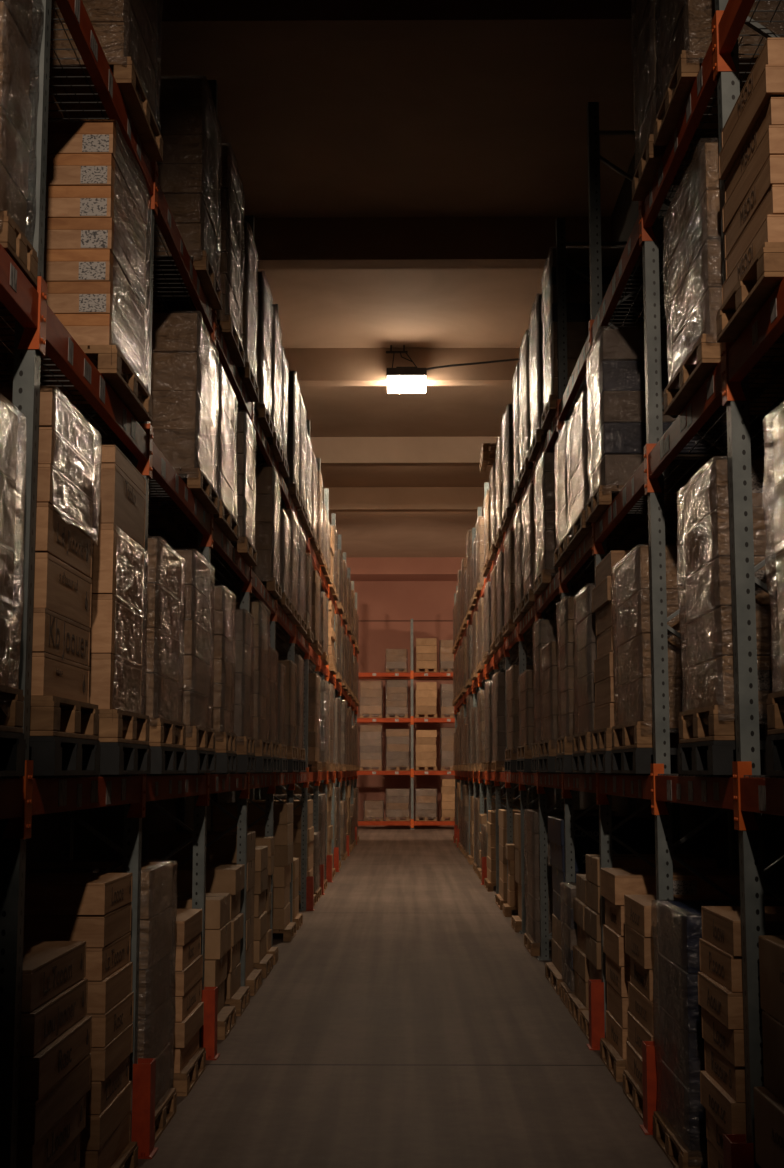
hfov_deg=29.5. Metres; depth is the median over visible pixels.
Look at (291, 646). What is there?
frame
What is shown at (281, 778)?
beam
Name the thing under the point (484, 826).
load
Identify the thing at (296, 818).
carton
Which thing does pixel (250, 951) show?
carton
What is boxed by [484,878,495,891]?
pallet
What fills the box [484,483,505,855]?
frame
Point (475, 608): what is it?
beam
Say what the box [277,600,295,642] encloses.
beam
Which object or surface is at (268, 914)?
carton
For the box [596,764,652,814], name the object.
beam
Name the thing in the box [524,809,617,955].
load
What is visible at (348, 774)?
beam
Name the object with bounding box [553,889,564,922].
carton
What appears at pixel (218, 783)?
beam
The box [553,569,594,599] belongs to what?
deck
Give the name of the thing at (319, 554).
load
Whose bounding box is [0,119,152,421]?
load
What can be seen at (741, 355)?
beam
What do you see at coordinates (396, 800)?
load
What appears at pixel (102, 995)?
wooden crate
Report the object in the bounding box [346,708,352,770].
load
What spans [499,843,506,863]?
carton
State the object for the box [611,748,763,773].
pallet
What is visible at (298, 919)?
pallet
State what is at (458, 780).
frame
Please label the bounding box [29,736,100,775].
pallet
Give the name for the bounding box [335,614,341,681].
load
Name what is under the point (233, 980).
carton
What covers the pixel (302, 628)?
load
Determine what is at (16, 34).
load
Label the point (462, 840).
load
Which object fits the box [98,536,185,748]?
load
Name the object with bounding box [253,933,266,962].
carton
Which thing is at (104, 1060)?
wooden crate
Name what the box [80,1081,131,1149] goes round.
wooden crate
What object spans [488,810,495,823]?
carton
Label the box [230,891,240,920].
carton
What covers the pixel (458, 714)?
load
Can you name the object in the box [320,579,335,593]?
pallet
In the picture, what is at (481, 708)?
load
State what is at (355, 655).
beam
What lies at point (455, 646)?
load
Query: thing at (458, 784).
carton
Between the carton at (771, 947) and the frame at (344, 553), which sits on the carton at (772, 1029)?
the carton at (771, 947)
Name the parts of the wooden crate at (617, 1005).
lid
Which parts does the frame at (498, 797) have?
post, post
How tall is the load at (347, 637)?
1.462 m
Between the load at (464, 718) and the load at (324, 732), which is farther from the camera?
the load at (464, 718)
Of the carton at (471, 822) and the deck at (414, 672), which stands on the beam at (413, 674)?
the deck at (414, 672)
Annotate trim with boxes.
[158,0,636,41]
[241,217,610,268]
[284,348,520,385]
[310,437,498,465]
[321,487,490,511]
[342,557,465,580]
[358,620,452,621]
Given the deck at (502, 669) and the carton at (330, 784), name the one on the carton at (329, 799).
the carton at (330, 784)
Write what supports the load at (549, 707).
on the pallet
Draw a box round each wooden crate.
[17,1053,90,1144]
[17,1094,85,1167]
[19,1016,91,1099]
[20,978,87,1055]
[21,941,85,1011]
[23,902,131,946]
[24,873,132,914]
[79,1112,130,1167]
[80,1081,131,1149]
[84,932,130,980]
[85,992,133,1046]
[86,1056,129,1113]
[87,962,132,1013]
[91,1022,132,1080]
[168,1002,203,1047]
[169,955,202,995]
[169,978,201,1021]
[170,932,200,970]
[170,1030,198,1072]
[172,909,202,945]
[328,601,334,615]
[328,610,333,623]
[328,619,333,629]
[328,628,335,641]
[328,637,333,648]
[328,646,334,657]
[328,655,335,665]
[329,527,334,545]
[329,538,334,556]
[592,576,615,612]
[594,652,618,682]
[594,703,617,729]
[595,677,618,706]
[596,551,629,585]
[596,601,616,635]
[597,626,617,658]
[600,868,739,904]
[603,924,629,965]
[605,898,624,935]
[606,954,629,996]
[606,1010,627,1059]
[607,982,628,1027]
[624,895,778,936]
[625,924,657,968]
[626,1041,642,1091]
[627,1011,656,1055]
[628,982,658,1035]
[630,957,658,1000]
[698,972,743,1028]
[699,938,742,991]
[700,1071,746,1138]
[701,906,783,955]
[701,1006,744,1065]
[704,1039,745,1102]
[706,1110,746,1157]
[707,1139,723,1167]
[718,64,783,179]
[721,38,783,147]
[721,215,783,303]
[722,125,783,232]
[724,96,783,202]
[724,155,783,258]
[725,185,783,278]
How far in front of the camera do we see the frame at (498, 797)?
26.15 m
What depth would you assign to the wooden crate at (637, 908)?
9.95 m
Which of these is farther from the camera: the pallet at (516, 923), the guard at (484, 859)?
the guard at (484, 859)
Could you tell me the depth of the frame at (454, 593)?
47.95 m
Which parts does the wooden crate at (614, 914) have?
lid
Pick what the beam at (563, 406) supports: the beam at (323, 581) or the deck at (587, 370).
the deck at (587, 370)
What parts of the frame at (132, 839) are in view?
post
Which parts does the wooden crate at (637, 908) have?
lid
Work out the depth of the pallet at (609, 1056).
10.93 m
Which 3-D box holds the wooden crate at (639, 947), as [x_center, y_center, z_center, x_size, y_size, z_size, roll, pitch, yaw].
[2.096,2.398,9.884,0.982,0.195,0.860,0,-7,1]
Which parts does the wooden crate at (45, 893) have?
lid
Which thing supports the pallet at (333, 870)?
on the floor
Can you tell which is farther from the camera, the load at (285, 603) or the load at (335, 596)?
the load at (335, 596)
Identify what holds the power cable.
attached to the wall at (711, 841)
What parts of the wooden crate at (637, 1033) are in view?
lid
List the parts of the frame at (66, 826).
post, post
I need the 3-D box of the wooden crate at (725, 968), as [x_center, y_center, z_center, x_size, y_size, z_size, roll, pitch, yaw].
[2.098,1.895,7.432,0.982,0.165,0.760,0,-7,0]
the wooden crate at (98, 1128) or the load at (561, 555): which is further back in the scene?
the load at (561, 555)
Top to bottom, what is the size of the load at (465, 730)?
1.200 m
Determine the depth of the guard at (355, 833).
44.34 m
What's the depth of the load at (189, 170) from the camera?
11.31 m
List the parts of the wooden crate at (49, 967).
lid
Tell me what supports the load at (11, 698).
on the pallet
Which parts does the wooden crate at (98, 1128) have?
lid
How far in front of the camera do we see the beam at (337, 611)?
35.14 m
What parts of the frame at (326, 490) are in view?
post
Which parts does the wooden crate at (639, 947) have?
lid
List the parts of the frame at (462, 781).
post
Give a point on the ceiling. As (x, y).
(385, 128)
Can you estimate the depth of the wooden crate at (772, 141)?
6.57 m
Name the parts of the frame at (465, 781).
post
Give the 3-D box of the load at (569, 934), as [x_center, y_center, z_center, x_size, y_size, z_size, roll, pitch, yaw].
[2.162,3.434,14.233,1.072,1.111,0.732,0,-7,1]
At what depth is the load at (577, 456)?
13.20 m
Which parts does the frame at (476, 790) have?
post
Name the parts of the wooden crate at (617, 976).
lid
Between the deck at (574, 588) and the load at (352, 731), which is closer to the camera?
the deck at (574, 588)
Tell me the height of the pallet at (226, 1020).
0.150 m
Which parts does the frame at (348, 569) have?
post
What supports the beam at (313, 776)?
attached to the frame at (304, 801)
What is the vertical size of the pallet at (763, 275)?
0.150 m
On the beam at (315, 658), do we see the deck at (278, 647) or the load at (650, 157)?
the deck at (278, 647)
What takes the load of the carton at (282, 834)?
on the carton at (283, 854)
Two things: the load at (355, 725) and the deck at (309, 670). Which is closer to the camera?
the deck at (309, 670)
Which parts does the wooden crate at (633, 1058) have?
lid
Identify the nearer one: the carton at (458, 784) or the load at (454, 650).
the carton at (458, 784)
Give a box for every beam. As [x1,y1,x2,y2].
[0,244,44,352]
[0,760,30,838]
[28,760,144,837]
[41,281,151,476]
[55,0,157,211]
[144,773,208,816]
[149,427,212,547]
[154,164,215,342]
[208,772,249,805]
[211,514,251,591]
[215,310,253,424]
[249,772,275,797]
[250,567,276,621]
[253,405,278,472]
[275,772,294,789]
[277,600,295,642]
[278,462,296,517]
[295,628,309,658]
[295,767,308,787]
[297,512,310,552]
[309,646,320,670]
[309,771,319,785]
[310,541,320,577]
[319,659,328,680]
[319,771,327,785]
[320,569,328,597]
[328,586,335,612]
[328,771,335,782]
[329,671,335,688]
[335,605,341,626]
[335,771,340,781]
[336,680,341,695]
[341,683,346,699]
[341,771,345,780]
[342,619,346,634]
[346,693,350,705]
[346,771,350,779]
[354,644,357,661]
[354,703,357,713]
[357,716,411,724]
[357,722,410,722]
[357,769,411,776]
[357,819,411,827]
[358,671,411,678]
[359,677,410,680]
[412,671,453,678]
[412,716,454,724]
[412,769,454,776]
[412,819,454,827]
[413,677,452,678]
[414,722,454,722]
[456,700,459,711]
[460,771,463,779]
[463,691,466,703]
[463,771,467,779]
[467,614,472,626]
[467,685,471,695]
[468,771,472,780]
[472,602,477,618]
[472,677,477,693]
[473,771,478,781]
[477,585,483,607]
[478,668,484,686]
[478,771,485,782]
[484,562,492,593]
[484,657,493,678]
[485,771,493,783]
[492,536,503,567]
[493,641,503,668]
[494,771,504,785]
[503,509,515,551]
[504,622,518,656]
[505,772,518,787]
[516,468,534,511]
[517,600,535,640]
[519,772,536,790]
[533,401,558,482]
[535,568,560,620]
[537,772,561,793]
[556,323,589,430]
[559,522,593,592]
[562,772,596,803]
[589,201,641,345]
[592,446,647,554]
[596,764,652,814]
[639,17,716,243]
[644,342,725,493]
[651,761,736,829]
[713,0,754,75]
[722,279,783,403]
[734,761,783,829]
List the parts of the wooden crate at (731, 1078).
lid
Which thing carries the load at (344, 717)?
on the deck
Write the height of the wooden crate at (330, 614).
0.180 m
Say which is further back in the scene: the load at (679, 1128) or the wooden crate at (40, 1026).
the load at (679, 1128)
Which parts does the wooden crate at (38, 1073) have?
lid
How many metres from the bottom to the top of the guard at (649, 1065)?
0.520 m
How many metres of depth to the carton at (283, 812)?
19.50 m
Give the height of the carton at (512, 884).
0.226 m
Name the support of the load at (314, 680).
on the deck
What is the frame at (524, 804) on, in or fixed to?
on the floor
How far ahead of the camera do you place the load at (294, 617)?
20.40 m
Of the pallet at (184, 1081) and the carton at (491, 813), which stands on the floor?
the pallet at (184, 1081)
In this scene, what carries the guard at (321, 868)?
on the floor
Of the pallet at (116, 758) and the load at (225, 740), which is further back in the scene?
the load at (225, 740)
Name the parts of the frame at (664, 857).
post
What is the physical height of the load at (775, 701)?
1.336 m
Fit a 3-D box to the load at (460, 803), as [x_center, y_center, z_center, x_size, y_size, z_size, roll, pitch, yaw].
[2.421,6.788,42.111,1.065,1.361,1.085,0,-7,1]
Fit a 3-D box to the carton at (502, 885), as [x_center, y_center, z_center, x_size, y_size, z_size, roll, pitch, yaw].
[2.266,4.952,24.242,0.980,0.276,1.240,0,-7,1]
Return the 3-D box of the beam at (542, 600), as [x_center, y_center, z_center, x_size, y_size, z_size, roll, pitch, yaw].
[1.754,0.113,16.528,0.100,0.320,2.865,0,-7,1]
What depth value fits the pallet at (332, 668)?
30.71 m
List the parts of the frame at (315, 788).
post, post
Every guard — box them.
[131,1058,157,1158]
[201,987,219,1059]
[306,876,314,910]
[319,865,324,894]
[326,855,332,881]
[334,847,339,871]
[345,835,349,855]
[354,827,356,844]
[454,825,457,842]
[457,829,459,846]
[481,857,486,884]
[586,979,604,1049]
[640,1041,660,1134]
[723,1134,753,1167]
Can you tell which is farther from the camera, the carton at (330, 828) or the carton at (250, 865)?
the carton at (330, 828)
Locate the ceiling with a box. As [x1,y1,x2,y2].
[157,39,639,556]
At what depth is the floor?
11.82 m
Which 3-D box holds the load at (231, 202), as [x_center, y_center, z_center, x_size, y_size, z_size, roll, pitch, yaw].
[-1.903,-2.920,13.389,1.070,1.688,1.188,0,-7,1]
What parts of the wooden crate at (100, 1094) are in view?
lid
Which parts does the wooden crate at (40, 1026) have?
lid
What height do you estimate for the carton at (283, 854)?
0.266 m
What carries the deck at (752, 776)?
on the beam at (756, 795)
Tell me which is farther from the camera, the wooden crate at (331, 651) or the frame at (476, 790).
the frame at (476, 790)
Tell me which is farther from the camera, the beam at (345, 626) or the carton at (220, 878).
the beam at (345, 626)
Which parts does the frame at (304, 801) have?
post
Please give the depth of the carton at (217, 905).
12.43 m
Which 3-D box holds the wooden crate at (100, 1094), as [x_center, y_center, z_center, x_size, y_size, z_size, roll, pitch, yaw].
[-1.953,2.640,7.902,0.982,0.160,0.780,0,-7,1]
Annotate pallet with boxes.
[0,731,25,775]
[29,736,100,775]
[29,742,150,774]
[110,1142,137,1167]
[150,746,186,773]
[170,1048,205,1095]
[186,750,216,772]
[216,753,237,772]
[217,1006,235,1039]
[224,986,249,1015]
[237,755,255,772]
[245,969,261,995]
[253,954,272,977]
[256,756,271,771]
[266,947,278,964]
[271,757,279,771]
[273,922,296,941]
[280,758,287,771]
[287,759,298,771]
[292,913,302,929]
[298,760,305,771]
[299,894,316,905]
[308,663,336,674]
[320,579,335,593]
[332,868,335,879]
[467,855,473,864]
[477,868,480,878]
[480,443,496,461]
[480,452,496,471]
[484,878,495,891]
[495,894,506,909]
[503,904,517,916]
[504,760,516,771]
[511,916,521,931]
[516,759,531,771]
[531,757,537,771]
[538,756,555,771]
[545,962,562,994]
[555,755,571,772]
[567,993,588,1025]
[571,753,590,772]
[580,1010,588,1040]
[590,751,735,772]
[591,728,735,751]
[600,1038,626,1081]
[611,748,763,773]
[623,1070,642,1120]
[677,740,766,774]
[716,242,783,341]
[765,734,783,775]
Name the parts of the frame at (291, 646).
post, post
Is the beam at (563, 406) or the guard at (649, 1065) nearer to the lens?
the guard at (649, 1065)
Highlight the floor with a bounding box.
[138,827,707,1167]
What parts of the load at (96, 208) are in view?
lid, lid, lid, lid, lid, lid, lid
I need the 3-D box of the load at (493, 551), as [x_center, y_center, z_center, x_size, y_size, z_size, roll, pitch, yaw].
[2.264,-1.269,26.226,1.068,1.593,1.082,0,-7,1]
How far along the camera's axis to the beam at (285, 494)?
19.56 m
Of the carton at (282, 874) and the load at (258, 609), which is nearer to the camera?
the load at (258, 609)
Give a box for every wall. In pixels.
[26,786,281,861]
[312,581,478,826]
[501,139,783,898]
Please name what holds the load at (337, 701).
on the deck
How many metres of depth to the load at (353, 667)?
43.86 m
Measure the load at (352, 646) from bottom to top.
1.462 m
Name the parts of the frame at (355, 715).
post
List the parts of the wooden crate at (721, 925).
lid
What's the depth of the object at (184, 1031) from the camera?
10.35 m
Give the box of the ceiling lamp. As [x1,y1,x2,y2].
[386,345,426,392]
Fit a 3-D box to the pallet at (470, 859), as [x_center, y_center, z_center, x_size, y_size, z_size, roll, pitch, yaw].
[2.348,6.582,35.572,1.040,0.150,1.300,0,-7,1]
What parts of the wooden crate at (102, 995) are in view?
lid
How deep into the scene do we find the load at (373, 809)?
55.77 m
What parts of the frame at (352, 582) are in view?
post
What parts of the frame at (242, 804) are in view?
post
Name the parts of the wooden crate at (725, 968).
lid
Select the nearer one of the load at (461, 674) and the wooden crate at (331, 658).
the wooden crate at (331, 658)
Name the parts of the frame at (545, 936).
post, post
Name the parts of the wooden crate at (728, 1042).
lid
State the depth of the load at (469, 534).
36.16 m
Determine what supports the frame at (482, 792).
on the floor
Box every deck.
[0,301,114,434]
[48,3,108,119]
[94,438,182,515]
[153,219,193,310]
[210,568,254,600]
[234,406,264,461]
[275,626,287,643]
[275,644,302,655]
[302,658,313,668]
[308,669,322,677]
[359,672,409,672]
[414,672,451,672]
[490,667,504,674]
[500,655,533,665]
[511,641,534,654]
[526,624,534,638]
[534,601,559,621]
[550,408,573,451]
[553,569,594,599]
[573,370,590,405]
[581,526,683,567]
[608,210,669,327]
[619,457,772,523]
[658,774,765,776]
[663,34,783,203]
[679,356,783,453]
[744,775,783,777]
[745,0,783,22]
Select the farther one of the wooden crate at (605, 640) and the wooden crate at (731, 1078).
the wooden crate at (605, 640)
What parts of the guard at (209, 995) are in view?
foot plate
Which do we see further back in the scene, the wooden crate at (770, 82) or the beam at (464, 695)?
the beam at (464, 695)
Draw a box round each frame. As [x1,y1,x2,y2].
[0,0,51,1167]
[59,80,217,1047]
[64,4,158,1141]
[176,304,278,946]
[180,215,254,985]
[211,371,296,921]
[236,420,309,910]
[255,458,320,831]
[309,488,328,876]
[321,534,340,859]
[321,593,356,787]
[328,552,345,800]
[330,513,335,867]
[335,568,350,832]
[341,581,353,803]
[410,619,413,828]
[454,593,456,819]
[456,586,493,824]
[460,705,472,799]
[464,701,505,794]
[467,547,513,854]
[472,528,519,862]
[478,507,532,849]
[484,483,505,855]
[494,655,560,896]
[503,414,579,912]
[517,366,598,933]
[533,303,635,959]
[556,218,680,882]
[587,102,738,1037]
[642,198,738,1043]
[715,0,783,1167]
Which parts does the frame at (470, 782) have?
post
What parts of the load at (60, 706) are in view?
lid, lid, lid, lid, lid, lid, lid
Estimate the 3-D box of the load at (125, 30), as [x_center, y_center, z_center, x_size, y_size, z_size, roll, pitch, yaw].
[-1.947,-3.579,8.754,1.069,1.848,1.131,0,-7,1]
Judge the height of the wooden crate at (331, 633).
0.180 m
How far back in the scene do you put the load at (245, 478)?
14.25 m
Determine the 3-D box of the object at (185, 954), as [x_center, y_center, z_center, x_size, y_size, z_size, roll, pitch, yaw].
[-1.927,2.635,10.716,0.982,0.165,0.940,0,-7,0]
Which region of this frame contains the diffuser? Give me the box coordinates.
[387,376,425,391]
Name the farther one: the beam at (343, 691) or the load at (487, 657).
the beam at (343, 691)
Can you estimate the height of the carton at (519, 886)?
0.476 m
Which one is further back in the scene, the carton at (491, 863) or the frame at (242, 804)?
the carton at (491, 863)
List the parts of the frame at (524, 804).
post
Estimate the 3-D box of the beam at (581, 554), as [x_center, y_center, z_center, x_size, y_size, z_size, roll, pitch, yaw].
[1.728,-0.233,13.759,0.100,0.320,2.725,0,-7,1]
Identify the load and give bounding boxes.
[0,0,43,286]
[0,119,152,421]
[0,386,101,739]
[0,393,25,732]
[25,860,177,1144]
[30,445,149,744]
[48,0,162,161]
[73,311,219,513]
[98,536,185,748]
[148,364,238,539]
[148,410,256,565]
[153,75,221,309]
[153,143,244,366]
[174,549,215,751]
[208,585,236,753]
[210,466,281,599]
[216,221,258,401]
[230,608,254,754]
[232,601,270,756]
[235,270,272,436]
[236,509,291,613]
[253,304,282,461]
[253,346,288,476]
[266,647,279,757]
[274,793,326,891]
[275,525,306,633]
[275,553,312,642]
[275,663,286,758]
[276,570,321,654]
[276,655,304,759]
[276,660,297,759]
[278,370,300,506]
[278,393,307,523]
[278,592,328,664]
[285,509,299,624]
[301,673,321,770]
[303,429,312,537]
[308,680,329,770]
[308,684,335,770]
[310,452,318,550]
[310,502,327,574]
[313,832,321,901]
[314,470,323,564]
[320,525,338,600]
[324,517,331,583]
[334,787,340,868]
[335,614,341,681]
[335,698,341,770]
[336,549,343,613]
[340,700,347,770]
[340,801,346,859]
[341,560,347,623]
[341,626,345,686]
[343,635,348,690]
[346,578,351,634]
[346,637,349,692]
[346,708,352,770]
[346,715,350,770]
[347,641,352,696]
[350,590,355,643]
[350,728,353,770]
[350,804,355,846]
[350,816,353,848]
[351,646,353,698]
[351,726,355,770]
[352,662,355,701]
[353,788,358,840]
[353,797,357,841]
[354,608,357,649]
[354,657,357,703]
[354,723,357,770]
[356,613,359,653]
[356,663,358,705]
[356,725,358,770]
[359,681,382,717]
[359,725,382,769]
[363,800,383,820]
[385,649,407,671]
[385,680,407,717]
[385,788,409,820]
[386,729,409,769]
[415,682,436,717]
[415,730,436,769]
[415,788,437,820]
[416,638,436,671]
[439,640,453,671]
[440,684,454,717]
[440,728,454,769]
[441,779,460,820]
[452,609,454,653]
[452,661,455,705]
[453,605,455,651]
[453,660,455,704]
[453,733,454,770]
[454,602,457,648]
[454,653,458,702]
[454,732,455,770]
[455,727,457,770]
[455,788,456,824]
[456,590,458,644]
[456,650,458,700]
[456,712,459,770]
[457,570,461,641]
[457,646,461,698]
[458,715,461,770]
[458,800,463,848]
[459,589,462,636]
[459,647,462,696]
[460,706,463,770]
[460,806,463,851]
[461,558,466,632]
[461,636,467,693]
[461,717,467,770]
[462,784,502,853]
[463,570,467,627]
[463,724,467,770]
[464,821,468,857]
[466,530,476,619]
[466,625,472,687]
[466,695,478,770]
[469,554,474,609]
[471,611,478,679]
[471,707,478,770]
[472,538,476,603]
[473,798,520,872]
[475,516,484,596]
[477,597,529,672]
[477,690,504,770]
[480,824,486,881]
[483,490,491,576]
[483,581,532,663]
[484,680,502,770]
[489,462,498,560]
[490,565,532,654]
[491,672,505,770]
[495,437,503,546]
[495,551,532,646]
[501,404,515,530]
[503,530,559,636]
[505,665,534,759]
[512,363,523,502]
[513,505,559,621]
[517,670,535,758]
[518,329,532,486]
[521,483,576,611]
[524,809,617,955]
[528,293,558,460]
[532,619,560,757]
[533,452,594,593]
[539,641,561,756]
[541,247,643,428]
[553,420,666,566]
[556,596,579,754]
[559,882,576,1008]
[565,390,684,549]
[572,583,595,753]
[586,326,727,521]
[611,544,765,749]
[631,0,718,200]
[651,900,783,1167]
[654,0,783,145]
[663,138,783,414]
[677,456,782,743]
[762,401,783,734]
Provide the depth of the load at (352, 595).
43.16 m
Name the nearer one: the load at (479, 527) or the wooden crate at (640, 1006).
the wooden crate at (640, 1006)
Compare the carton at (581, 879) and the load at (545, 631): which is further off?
the load at (545, 631)
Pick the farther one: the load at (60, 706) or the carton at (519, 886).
the carton at (519, 886)
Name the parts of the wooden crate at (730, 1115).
lid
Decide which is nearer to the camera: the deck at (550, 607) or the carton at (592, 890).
the carton at (592, 890)
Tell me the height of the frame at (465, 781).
7.908 m
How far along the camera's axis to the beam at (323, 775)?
28.59 m
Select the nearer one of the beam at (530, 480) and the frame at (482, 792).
the beam at (530, 480)
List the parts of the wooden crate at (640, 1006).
lid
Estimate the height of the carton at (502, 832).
0.276 m
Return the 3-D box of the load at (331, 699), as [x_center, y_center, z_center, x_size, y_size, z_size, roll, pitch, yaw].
[-1.731,2.994,30.960,1.064,1.774,1.361,0,-7,1]
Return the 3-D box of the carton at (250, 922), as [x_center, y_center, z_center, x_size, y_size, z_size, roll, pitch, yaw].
[-1.924,3.523,15.097,0.982,0.281,0.720,0,-7,0]
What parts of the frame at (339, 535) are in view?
post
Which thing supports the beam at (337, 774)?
attached to the frame at (333, 517)
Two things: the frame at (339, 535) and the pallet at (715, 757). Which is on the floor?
the frame at (339, 535)
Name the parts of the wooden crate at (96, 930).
lid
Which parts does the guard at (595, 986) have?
foot plate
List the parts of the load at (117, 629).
lid, lid, lid, lid, lid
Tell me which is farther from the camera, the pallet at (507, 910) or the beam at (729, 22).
the pallet at (507, 910)
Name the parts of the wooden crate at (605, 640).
lid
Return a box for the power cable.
[427,358,520,369]
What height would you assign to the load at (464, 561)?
1.924 m
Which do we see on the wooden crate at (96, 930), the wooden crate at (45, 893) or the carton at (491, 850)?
the wooden crate at (45, 893)
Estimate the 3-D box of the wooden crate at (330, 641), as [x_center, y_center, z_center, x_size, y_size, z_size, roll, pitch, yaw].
[-1.740,1.254,31.401,0.980,0.180,1.280,0,-7,1]
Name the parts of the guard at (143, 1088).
foot plate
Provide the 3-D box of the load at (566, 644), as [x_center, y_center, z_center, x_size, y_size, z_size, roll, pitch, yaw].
[2.160,0.903,14.485,1.069,1.511,0.851,0,-7,1]
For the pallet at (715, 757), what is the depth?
7.39 m
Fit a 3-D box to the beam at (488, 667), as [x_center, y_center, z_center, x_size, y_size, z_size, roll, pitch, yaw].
[1.861,1.540,27.958,0.100,0.320,2.905,0,-7,1]
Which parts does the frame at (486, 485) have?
post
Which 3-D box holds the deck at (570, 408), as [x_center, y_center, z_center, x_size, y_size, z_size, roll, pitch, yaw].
[2.268,-1.630,16.740,1.066,0.040,2.724,0,-7,1]
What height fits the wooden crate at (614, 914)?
0.210 m
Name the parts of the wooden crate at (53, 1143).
lid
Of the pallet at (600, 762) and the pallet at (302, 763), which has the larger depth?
the pallet at (302, 763)
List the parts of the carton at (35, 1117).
lid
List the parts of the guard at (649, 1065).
foot plate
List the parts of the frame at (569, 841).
post, post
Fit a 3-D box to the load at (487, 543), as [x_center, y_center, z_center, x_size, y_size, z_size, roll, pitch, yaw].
[2.285,-0.951,28.260,1.068,1.464,1.366,0,-7,1]
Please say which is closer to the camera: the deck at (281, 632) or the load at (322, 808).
the deck at (281, 632)
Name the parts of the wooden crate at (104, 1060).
lid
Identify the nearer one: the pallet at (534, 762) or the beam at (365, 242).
the pallet at (534, 762)
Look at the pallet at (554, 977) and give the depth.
15.29 m
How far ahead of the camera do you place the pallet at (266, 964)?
16.00 m
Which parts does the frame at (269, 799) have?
post, post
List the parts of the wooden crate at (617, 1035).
lid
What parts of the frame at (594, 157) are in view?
post, post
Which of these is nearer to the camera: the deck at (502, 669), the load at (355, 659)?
the deck at (502, 669)
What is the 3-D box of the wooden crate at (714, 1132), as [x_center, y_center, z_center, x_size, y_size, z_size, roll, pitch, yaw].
[2.105,2.725,7.308,0.982,0.165,0.760,0,-7,1]
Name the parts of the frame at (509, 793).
post, post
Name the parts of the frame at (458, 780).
post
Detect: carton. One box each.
[149,831,255,862]
[170,893,229,928]
[172,864,244,894]
[177,859,254,891]
[204,953,226,988]
[205,921,230,958]
[213,803,292,824]
[213,822,292,844]
[218,980,224,1013]
[224,963,240,998]
[227,941,239,972]
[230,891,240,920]
[231,913,243,946]
[246,887,253,920]
[246,914,253,949]
[246,942,253,977]
[248,800,312,814]
[253,911,266,939]
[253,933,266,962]
[254,867,267,893]
[254,890,265,916]
[255,837,273,856]
[255,846,267,871]
[265,892,270,912]
[266,875,270,893]
[266,929,271,950]
[267,855,273,874]
[267,912,269,930]
[273,864,290,886]
[273,883,289,907]
[273,902,289,928]
[274,842,292,865]
[282,782,332,796]
[292,895,298,917]
[293,813,312,828]
[293,826,313,842]
[293,840,313,856]
[293,854,312,870]
[293,858,298,879]
[293,877,298,898]
[298,867,312,885]
[327,796,331,811]
[327,811,330,826]
[327,825,332,841]
[327,840,331,854]
[334,786,350,797]
[340,798,349,809]
[347,821,349,832]
[457,783,491,796]
[470,796,513,808]
[470,808,473,820]
[470,820,473,832]
[470,832,473,845]
[470,844,473,857]
[479,814,486,823]
[487,822,495,835]
[487,856,495,870]
[487,868,495,882]
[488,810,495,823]
[488,834,495,846]
[488,845,495,858]
[498,809,556,828]
[499,826,514,845]
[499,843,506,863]
[499,860,506,881]
[499,877,506,899]
[506,844,514,859]
[507,889,517,906]
[508,860,514,875]
[508,874,517,890]
[514,813,520,849]
[515,847,520,884]
[518,884,521,919]
[550,841,654,871]
[552,866,585,897]
[552,914,563,947]
[552,938,564,977]
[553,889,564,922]
[573,897,586,929]
[573,945,589,981]
[574,971,588,1007]
[576,874,586,904]
[577,924,585,953]
[584,906,600,941]
[585,854,716,885]
[586,880,600,913]
[586,933,600,969]
[589,961,601,981]
[754,1087,783,1167]
[759,935,783,1023]
[762,1011,783,1102]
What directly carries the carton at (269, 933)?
on the pallet at (273, 950)
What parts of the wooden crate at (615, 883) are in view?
lid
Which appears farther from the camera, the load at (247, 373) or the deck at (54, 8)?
the load at (247, 373)
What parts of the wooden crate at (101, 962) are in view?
lid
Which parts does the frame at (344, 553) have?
post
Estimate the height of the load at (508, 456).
1.725 m
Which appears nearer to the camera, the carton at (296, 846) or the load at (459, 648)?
the carton at (296, 846)
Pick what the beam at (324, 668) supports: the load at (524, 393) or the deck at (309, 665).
the deck at (309, 665)
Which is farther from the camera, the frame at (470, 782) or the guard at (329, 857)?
the frame at (470, 782)
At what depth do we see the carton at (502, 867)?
23.74 m
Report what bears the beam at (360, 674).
attached to the frame
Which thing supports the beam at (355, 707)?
attached to the frame at (352, 582)
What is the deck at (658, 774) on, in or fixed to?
on the beam at (716, 792)
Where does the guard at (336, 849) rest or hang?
on the floor
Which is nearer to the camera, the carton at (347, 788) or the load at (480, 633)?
the load at (480, 633)
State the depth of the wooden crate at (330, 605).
30.91 m
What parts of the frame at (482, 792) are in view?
post, post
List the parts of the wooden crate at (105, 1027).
lid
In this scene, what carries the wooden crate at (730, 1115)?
on the wooden crate
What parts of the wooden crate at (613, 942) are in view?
lid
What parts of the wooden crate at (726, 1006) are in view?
lid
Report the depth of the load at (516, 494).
20.53 m
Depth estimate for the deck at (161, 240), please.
11.44 m

